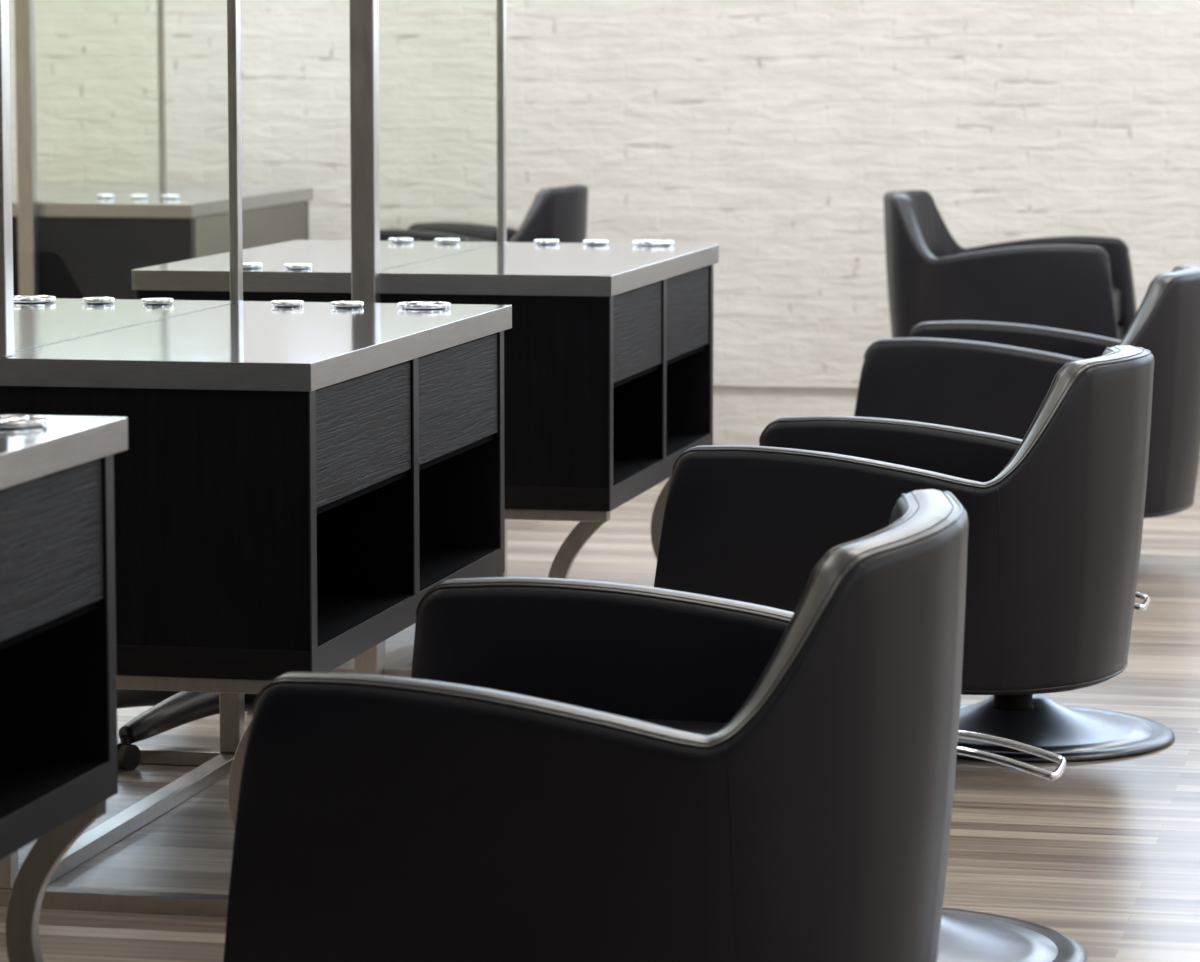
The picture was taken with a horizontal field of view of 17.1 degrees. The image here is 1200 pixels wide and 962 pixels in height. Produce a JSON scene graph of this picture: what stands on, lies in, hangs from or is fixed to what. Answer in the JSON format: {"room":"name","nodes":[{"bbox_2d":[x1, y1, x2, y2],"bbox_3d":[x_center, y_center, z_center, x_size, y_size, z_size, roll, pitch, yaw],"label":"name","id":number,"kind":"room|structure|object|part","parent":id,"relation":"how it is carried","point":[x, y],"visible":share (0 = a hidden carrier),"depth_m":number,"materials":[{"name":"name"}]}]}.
{"room":"salon","nodes":[
{"label":"salon","id":0,"kind":"room"},
{"bbox_2d":[0,457,1199,961],"bbox_3d":[-0.306,0.835,5.456,10.000,0.100,16.900,1,7,12],"label":"floor","id":1,"kind":"structure","parent":0,"point":[1104,855],"depth_m":7.07,"materials":[{"name":"brown wood"}]},
{"bbox_2d":[0,414,127,961],"bbox_3d":[-1.283,-0.267,4.742,1.054,2.250,1.350,1,7,12],"label":"station","id":2,"kind":"object","parent":1,"relation":"on","point":[59,747],"visible":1,"depth_m":5.23,"materials":[{"name":"wood"}]},
{"bbox_2d":[0,415,50,428],"bbox_3d":[-0.763,-0.076,5.194,0.100,0.010,0.100,1,7,12],"label":"ring","id":3,"kind":"object","parent":2,"relation":"on","point":[6,421],"visible":1,"depth_m":5.18,"materials":[{"name":"silver metal"}]},
{"bbox_2d":[0,601,97,649],"bbox_3d":[-1.022,0.223,4.718,0.480,0.012,1.230,1,7,12],"label":"shelf","id":4,"kind":"object","parent":2,"relation":"attached to","point":[79,612],"depth_m":5.06,"materials":[{"name":"black wood"}]},
{"bbox_3d":[-0.727,0.601,5.324,0.126,0.370,0.028,1,7,12],"label":"curved leg","id":5,"kind":"part","parent":2,"relation":"part of","materials":[{"name":"metal"}]},
{"bbox_3d":[-0.724,0.095,4.966,0.020,0.184,0.595,1,7,12],"label":"drawer","id":6,"kind":"part","parent":2,"relation":"part of","materials":[{"name":"black wood"}]},
{"bbox_3d":[-1.157,0.155,5.389,1.042,0.406,0.032,1,7,12],"label":"panel","id":7,"kind":"part","parent":2,"relation":"part of","materials":[{"name":"black wood"}]},
{"bbox_3d":[-1.288,0.450,4.800,1.042,0.048,1.296,1,7,12],"label":"panel","id":8,"kind":"part","parent":2,"relation":"part of","materials":[{"name":"black wood"}]},
{"bbox_2d":[0,414,127,489],"bbox_3d":[-1.024,0.004,4.718,0.525,0.044,1.350,1,7,12],"label":"countertop","id":9,"kind":"structure","parent":2,"relation":"on","point":[26,454],"depth_m":5.10,"materials":[{"name":"metal"}]},
{"bbox_2d":[12,0,313,298],"bbox_3d":[-1.592,-1.148,12.693,1.022,2.182,1.363,1,7,12],"label":"station","id":10,"kind":"object","parent":1,"relation":"on","point":[70,242],"visible":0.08,"depth_m":12.09,"materials":[{"name":"metal"}]},
{"bbox_3d":[-1.728,-1.076,12.051,0.051,2.182,0.043,1,7,12],"label":"mirror post","id":11,"kind":"part","parent":10,"relation":"part of","materials":[{"name":"metal"}]},
{"bbox_2d":[12,185,159,215],"bbox_3d":[-1.838,-0.900,12.796,0.509,0.042,1.319,1,7,12],"label":"countertop","id":12,"kind":"structure","parent":10,"relation":"on","point":[45,192],"depth_m":13.01,"materials":[{"name":"metal"}]},
{"bbox_3d":[-1.720,-0.607,12.145,1.011,0.394,0.031,1,7,12],"label":"panel","id":13,"kind":"part","parent":10,"relation":"part of","materials":[{"name":"black wood"}]},
{"bbox_2d":[95,194,114,197],"bbox_3d":[-1.537,-0.884,12.425,0.062,0.010,0.062,1,7,12],"label":"ring","id":14,"kind":"object","parent":10,"relation":"on","point":[100,195],"visible":1,"depth_m":12.41,"materials":[{"name":"silver metal"}]},
{"bbox_2d":[129,195,148,197],"bbox_3d":[-1.429,-0.882,12.402,0.062,0.010,0.062,1,7,12],"label":"ring","id":15,"kind":"object","parent":10,"relation":"on","point":[132,196],"visible":1,"depth_m":12.38,"materials":[{"name":"silver metal"}]},
{"bbox_2d":[161,195,180,198],"bbox_3d":[-1.328,-0.879,12.381,0.062,0.010,0.062,1,7,12],"label":"ring","id":16,"kind":"object","parent":10,"relation":"on","point":[163,196],"visible":1,"depth_m":12.36,"materials":[{"name":"silver metal"}]},
{"bbox_2d":[38,186,313,217],"bbox_3d":[-1.336,-0.888,12.690,0.509,0.042,1.319,1,7,12],"label":"countertop","id":17,"kind":"structure","parent":10,"relation":"on","point":[194,201],"depth_m":12.24,"materials":[{"name":"metal"}]},
{"bbox_3d":[-1.105,-0.663,12.643,0.023,0.389,1.201,1,7,12],"label":"panel","id":18,"kind":"part","parent":10,"relation":"part of","materials":[{"name":"beige laminate"}]},
{"bbox_2d":[117,689,257,770],"bbox_3d":[-0.716,0.250,7.851,0.727,0.526,0.743,1,7,12],"label":"stool","id":19,"kind":"object","parent":1,"relation":"on","point":[170,709],"visible":0.14,"depth_m":7.66,"materials":[{"name":"black plastic"}]},
{"bbox_3d":[-0.874,0.416,7.915,0.338,0.090,0.072,2,7,18],"label":"leg","id":20,"kind":"part","parent":19,"relation":"part of","materials":[{"name":"black plastic"}]},
{"bbox_3d":[-0.806,0.440,7.708,0.072,0.090,0.338,5,8,36],"label":"leg","id":21,"kind":"part","parent":19,"relation":"part of","materials":[{"name":"black plastic"}]},
{"bbox_3d":[-0.582,0.439,7.712,0.072,0.090,0.338,-5,8,-38],"label":"leg","id":22,"kind":"part","parent":19,"relation":"part of","materials":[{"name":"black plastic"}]},
{"bbox_2d":[0,0,511,916],"bbox_3d":[-0.821,-0.511,6.915,1.054,2.250,1.360,1,7,12],"label":"station","id":23,"kind":"object","parent":1,"relation":"on","point":[291,484],"visible":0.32,"depth_m":6.35,"materials":[{"name":"wood"}]},
{"bbox_3d":[-0.955,-0.878,6.236,0.053,1.370,0.040,1,7,12],"label":"mirror post","id":24,"kind":"part","parent":23,"relation":"part of","materials":[{"name":"metal"}]},
{"bbox_3d":[-0.955,0.486,6.388,0.040,0.329,0.036,1,7,12],"label":"leg post","id":25,"kind":"part","parent":23,"relation":"part of","materials":[{"name":"metal"}]},
{"bbox_2d":[14,295,55,302],"bbox_3d":[-1.080,-0.344,7.570,0.100,0.010,0.100,1,7,12],"label":"ring","id":26,"kind":"object","parent":23,"relation":"on","point":[21,298],"visible":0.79,"depth_m":7.55,"materials":[{"name":"silver metal"}]},
{"bbox_2d":[82,297,114,303],"bbox_3d":[-0.946,-0.341,7.542,0.062,0.010,0.062,1,7,12],"label":"ring","id":27,"kind":"object","parent":23,"relation":"on","point":[93,300],"visible":1,"depth_m":7.53,"materials":[{"name":"silver metal"}]},
{"bbox_2d":[14,298,230,350],"bbox_3d":[-1.080,-0.252,7.000,0.525,0.044,1.360,1,7,12],"label":"countertop","id":28,"kind":"structure","parent":23,"relation":"on","point":[35,324],"depth_m":7.19,"materials":[{"name":"metal"}]},
{"bbox_3d":[-0.827,0.597,7.011,0.040,0.026,1.198,1,7,12],"label":"floor rail","id":29,"kind":"part","parent":23,"relation":"part of","materials":[{"name":"metal"}]},
{"bbox_3d":[-0.957,0.050,6.329,1.042,0.406,0.032,1,7,12],"label":"panel","id":30,"kind":"part","parent":23,"relation":"part of","materials":[{"name":"black wood"}]},
{"bbox_2d":[141,298,173,304],"bbox_3d":[-0.833,-0.338,7.518,0.062,0.010,0.062,1,7,12],"label":"ring","id":31,"kind":"object","parent":23,"relation":"on","point":[146,300],"visible":1,"depth_m":7.50,"materials":[{"name":"silver metal"}]},
{"bbox_3d":[-0.699,0.350,7.593,0.040,0.329,0.036,1,7,12],"label":"leg post","id":32,"kind":"part","parent":23,"relation":"part of","materials":[{"name":"metal"}]},
{"bbox_3d":[-0.521,0.491,6.296,0.126,0.370,0.028,1,7,12],"label":"curved leg","id":33,"kind":"part","parent":23,"relation":"part of","materials":[{"name":"metal"}]},
{"bbox_2d":[0,301,511,391],"bbox_3d":[-0.562,-0.240,6.891,0.525,0.044,1.360,1,7,12],"label":"countertop","id":34,"kind":"structure","parent":23,"relation":"on","point":[245,345],"depth_m":6.55,"materials":[{"name":"metal"}]},
{"bbox_2d":[270,300,303,306],"bbox_3d":[-0.583,-0.331,7.456,0.062,0.010,0.062,1,7,12],"label":"ring","id":35,"kind":"object","parent":23,"relation":"on","point":[277,303],"visible":1,"depth_m":7.44,"materials":[{"name":"silver metal"}]},
{"bbox_3d":[-0.826,0.206,6.973,1.042,0.048,1.306,1,7,12],"label":"panel","id":36,"kind":"part","parent":23,"relation":"part of","materials":[{"name":"black wood"}]},
{"bbox_2d":[331,301,363,307],"bbox_3d":[-0.470,-0.328,7.432,0.062,0.010,0.062,1,7,12],"label":"ring","id":37,"kind":"object","parent":23,"relation":"on","point":[341,304],"visible":1,"depth_m":7.41,"materials":[{"name":"silver metal"}]},
{"bbox_3d":[-0.394,-0.080,6.521,0.020,0.184,0.600,1,7,12],"label":"drawer","id":38,"kind":"part","parent":23,"relation":"part of","materials":[{"name":"black wood"}]},
{"bbox_2d":[316,434,493,513],"bbox_3d":[-0.561,-0.022,6.891,0.480,0.012,1.240,1,7,12],"label":"shelf","id":39,"kind":"object","parent":23,"relation":"attached to","point":[402,474],"depth_m":6.83,"materials":[{"name":"black wood"}]},
{"bbox_2d":[397,301,450,309],"bbox_3d":[-0.326,-0.325,7.402,0.100,0.010,0.100,1,7,12],"label":"ring","id":40,"kind":"object","parent":23,"relation":"on","point":[419,304],"visible":1,"depth_m":7.38,"materials":[{"name":"silver metal"}]},
{"bbox_3d":[-0.262,-0.149,7.142,0.020,0.184,0.600,1,7,12],"label":"drawer","id":41,"kind":"part","parent":23,"relation":"part of","materials":[{"name":"black wood"}]},
{"bbox_3d":[-0.694,-0.090,7.567,1.042,0.406,0.032,1,7,12],"label":"panel","id":42,"kind":"part","parent":23,"relation":"part of","materials":[{"name":"black wood"}]},
{"bbox_2d":[132,0,718,677],"bbox_3d":[-0.365,-0.752,9.059,1.054,2.250,1.310,1,7,12],"label":"station","id":43,"kind":"object","parent":1,"relation":"on","point":[608,349],"visible":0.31,"depth_m":8.52,"materials":[{"name":"wood"}]},
{"bbox_2d":[243,263,261,267],"bbox_3d":[-0.762,-0.466,8.658,0.062,0.010,0.062,1,7,12],"label":"ring","id":44,"kind":"object","parent":43,"relation":"on","point":[245,265],"visible":0.73,"depth_m":8.64,"materials":[{"name":"silver metal"}]},
{"bbox_2d":[283,263,311,268],"bbox_3d":[-0.652,-0.464,8.635,0.062,0.010,0.062,1,7,12],"label":"ring","id":45,"kind":"object","parent":43,"relation":"on","point":[291,265],"visible":1,"depth_m":8.62,"materials":[{"name":"silver metal"}]},
{"bbox_2d":[132,240,497,292],"bbox_3d":[-0.620,-0.496,9.165,0.525,0.044,1.265,1,7,12],"label":"countertop","id":46,"kind":"structure","parent":43,"relation":"on","point":[330,271],"depth_m":8.68,"materials":[{"name":"metal"}]},
{"bbox_3d":[-0.496,-0.683,8.444,0.053,2.250,0.044,1,7,12],"label":"mirror post","id":47,"kind":"part","parent":43,"relation":"part of","materials":[{"name":"metal"}]},
{"bbox_3d":[-0.487,-0.199,8.541,1.042,0.406,0.032,1,7,12],"label":"panel","id":48,"kind":"part","parent":43,"relation":"part of","materials":[{"name":"black wood"}]},
{"bbox_3d":[-0.485,0.237,8.600,0.040,0.329,0.036,1,7,12],"label":"leg post","id":49,"kind":"part","parent":43,"relation":"part of","materials":[{"name":"metal"}]},
{"bbox_3d":[-0.367,0.353,9.176,0.040,0.026,1.103,1,7,12],"label":"floor rail","id":50,"kind":"part","parent":43,"relation":"part of","materials":[{"name":"metal"}]},
{"bbox_2d":[388,238,412,242],"bbox_3d":[-0.484,-0.585,9.715,0.062,0.010,0.062,1,7,12],"label":"ring","id":51,"kind":"object","parent":43,"relation":"on","point":[392,240],"visible":1,"depth_m":9.70,"materials":[{"name":"silver metal"}]},
{"bbox_2d":[434,238,459,242],"bbox_3d":[-0.371,-0.582,9.691,0.062,0.010,0.062,1,7,12],"label":"ring","id":52,"kind":"object","parent":43,"relation":"on","point":[440,240],"visible":1,"depth_m":9.67,"materials":[{"name":"silver metal"}]},
{"bbox_3d":[-0.249,0.112,9.713,0.040,0.329,0.036,1,7,12],"label":"leg post","id":53,"kind":"part","parent":43,"relation":"part of","materials":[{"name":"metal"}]},
{"bbox_2d":[534,239,558,243],"bbox_3d":[-0.129,-0.577,9.641,0.062,0.010,0.062,1,7,12],"label":"ring","id":54,"kind":"object","parent":43,"relation":"on","point":[538,241],"visible":1,"depth_m":9.62,"materials":[{"name":"silver metal"}]},
{"bbox_2d":[380,242,718,296],"bbox_3d":[-0.102,-0.484,9.057,0.525,0.044,1.265,1,7,12],"label":"countertop","id":55,"kind":"structure","parent":43,"relation":"on","point":[508,268],"depth_m":8.68,"materials":[{"name":"metal"}]},
{"bbox_3d":[-0.051,0.242,8.508,0.126,0.370,0.028,1,7,12],"label":"curved leg","id":56,"kind":"part","parent":43,"relation":"part of","materials":[{"name":"metal"}]},
{"bbox_2d":[583,240,607,244],"bbox_3d":[-0.011,-0.574,9.616,0.062,0.010,0.062,1,7,12],"label":"ring","id":57,"kind":"object","parent":43,"relation":"on","point":[588,242],"visible":1,"depth_m":9.60,"materials":[{"name":"silver metal"}]},
{"bbox_3d":[-0.366,-0.038,9.139,1.042,0.048,1.211,1,7,12],"label":"panel","id":58,"kind":"part","parent":43,"relation":"part of","materials":[{"name":"black wood"}]},
{"bbox_3d":[0.071,-0.326,8.710,0.020,0.184,0.552,1,7,12],"label":"drawer","id":59,"kind":"part","parent":43,"relation":"part of","materials":[{"name":"black wood"}]},
{"bbox_2d":[632,240,673,245],"bbox_3d":[0.127,-0.571,9.587,0.100,0.010,0.100,1,7,12],"label":"ring","id":60,"kind":"object","parent":43,"relation":"on","point":[637,242],"visible":1,"depth_m":9.57,"materials":[{"name":"silver metal"}]},
{"bbox_2d":[613,345,705,387],"bbox_3d":[-0.100,-0.265,9.057,0.480,0.012,1.145,1,7,12],"label":"shelf","id":61,"kind":"object","parent":43,"relation":"attached to","point":[651,368],"depth_m":8.99,"materials":[{"name":"black wood"}]},
{"bbox_3d":[0.186,0.117,9.621,0.126,0.370,0.028,1,7,12],"label":"curved leg","id":62,"kind":"part","parent":43,"relation":"part of","materials":[{"name":"metal"}]},
{"bbox_3d":[-0.244,-0.328,9.687,1.042,0.406,0.032,1,7,12],"label":"panel","id":63,"kind":"part","parent":43,"relation":"part of","materials":[{"name":"black wood"}]},
{"bbox_3d":[0.193,-0.390,9.284,0.020,0.184,0.552,1,7,12],"label":"drawer","id":64,"kind":"part","parent":43,"relation":"part of","materials":[{"name":"black wood"}]},
{"bbox_2d":[380,184,587,242],"bbox_3d":[-0.357,-0.513,12.977,0.836,0.898,0.612,1,7,12],"label":"salon chair","id":65,"kind":"object","parent":1,"relation":"on","point":[559,213],"visible":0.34,"depth_m":12.75,"materials":[{"name":"black leather"}]},
{"bbox_2d":[223,489,1086,961],"bbox_3d":[0.123,0.374,5.776,1.114,0.746,1.192,1,7,12],"label":"salon chair","id":66,"kind":"object","parent":1,"relation":"on","point":[562,770],"visible":1,"depth_m":5.30,"materials":[{"name":"black leather"}]},
{"bbox_2d":[636,719,727,735],"bbox_3d":[0.010,0.469,5.643,0.745,0.155,0.611,2,10,17],"label":"seat cushion","id":67,"kind":"object","parent":66,"relation":"on","point":[706,727],"depth_m":5.84,"materials":[{"name":"black leather"}]},
{"bbox_3d":[0.428,0.678,6.043,0.524,0.080,0.524,1,7,12],"label":"plate","id":68,"kind":"part","parent":66,"relation":"part of","materials":[{"name":"silver metal"}]},
{"bbox_2d":[654,345,1174,762],"bbox_3d":[0.628,0.124,7.841,0.988,0.781,0.813,1,7,12],"label":"salon chair","id":69,"kind":"object","parent":1,"relation":"on","point":[1055,514],"visible":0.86,"depth_m":7.53,"materials":[{"name":"black leather"}]},
{"bbox_3d":[0.832,0.465,7.939,0.524,0.080,0.524,1,7,12],"label":"plate","id":70,"kind":"part","parent":69,"relation":"part of","materials":[{"name":"metal"}]},
{"bbox_2d":[884,190,1136,339],"bbox_3d":[1.224,-0.451,12.438,0.882,0.895,0.661,1,7,12],"label":"salon chair","id":71,"kind":"object","parent":1,"relation":"on","point":[1082,284],"visible":0.61,"depth_m":12.13,"materials":[{"name":"black leather"}]},
{"bbox_2d":[1112,287,1121,322],"bbox_3d":[1.291,-0.536,12.412,0.605,0.126,0.476,2,7,14],"label":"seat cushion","id":72,"kind":"object","parent":71,"relation":"on","point":[1116,291],"depth_m":12.46,"materials":[{"name":"black leather"}]},
{"bbox_3d":[1.295,-0.420,12.424,0.613,0.112,0.480,2,7,14],"label":"seat","id":73,"kind":"part","parent":71,"relation":"part of","materials":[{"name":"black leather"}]},
{"bbox_2d":[854,265,1199,517],"bbox_3d":[1.128,-0.167,10.399,0.918,0.787,0.735,1,7,12],"label":"salon chair","id":74,"kind":"object","parent":1,"relation":"on","point":[989,377],"visible":0.61,"depth_m":10.10,"materials":[{"name":"black leather"}]},
{"bbox_2d":[9,0,1199,387],"bbox_3d":[1.383,-1.999,13.186,9.200,3.395,0.250,1,7,12],"label":"wall","id":75,"kind":"structure","parent":0,"point":[774,134],"depth_m":13.38,"materials":[{"name":"white paint"}]},
{"bbox_2d":[713,385,857,445],"bbox_3d":[1.386,-0.212,13.398,9.200,0.205,0.228,1,7,12],"label":"trim","id":76,"kind":"structure","parent":75,"relation":"attached to","point":[741,414],"depth_m":13.46,"materials":[{"name":"white paint"}]}
]}

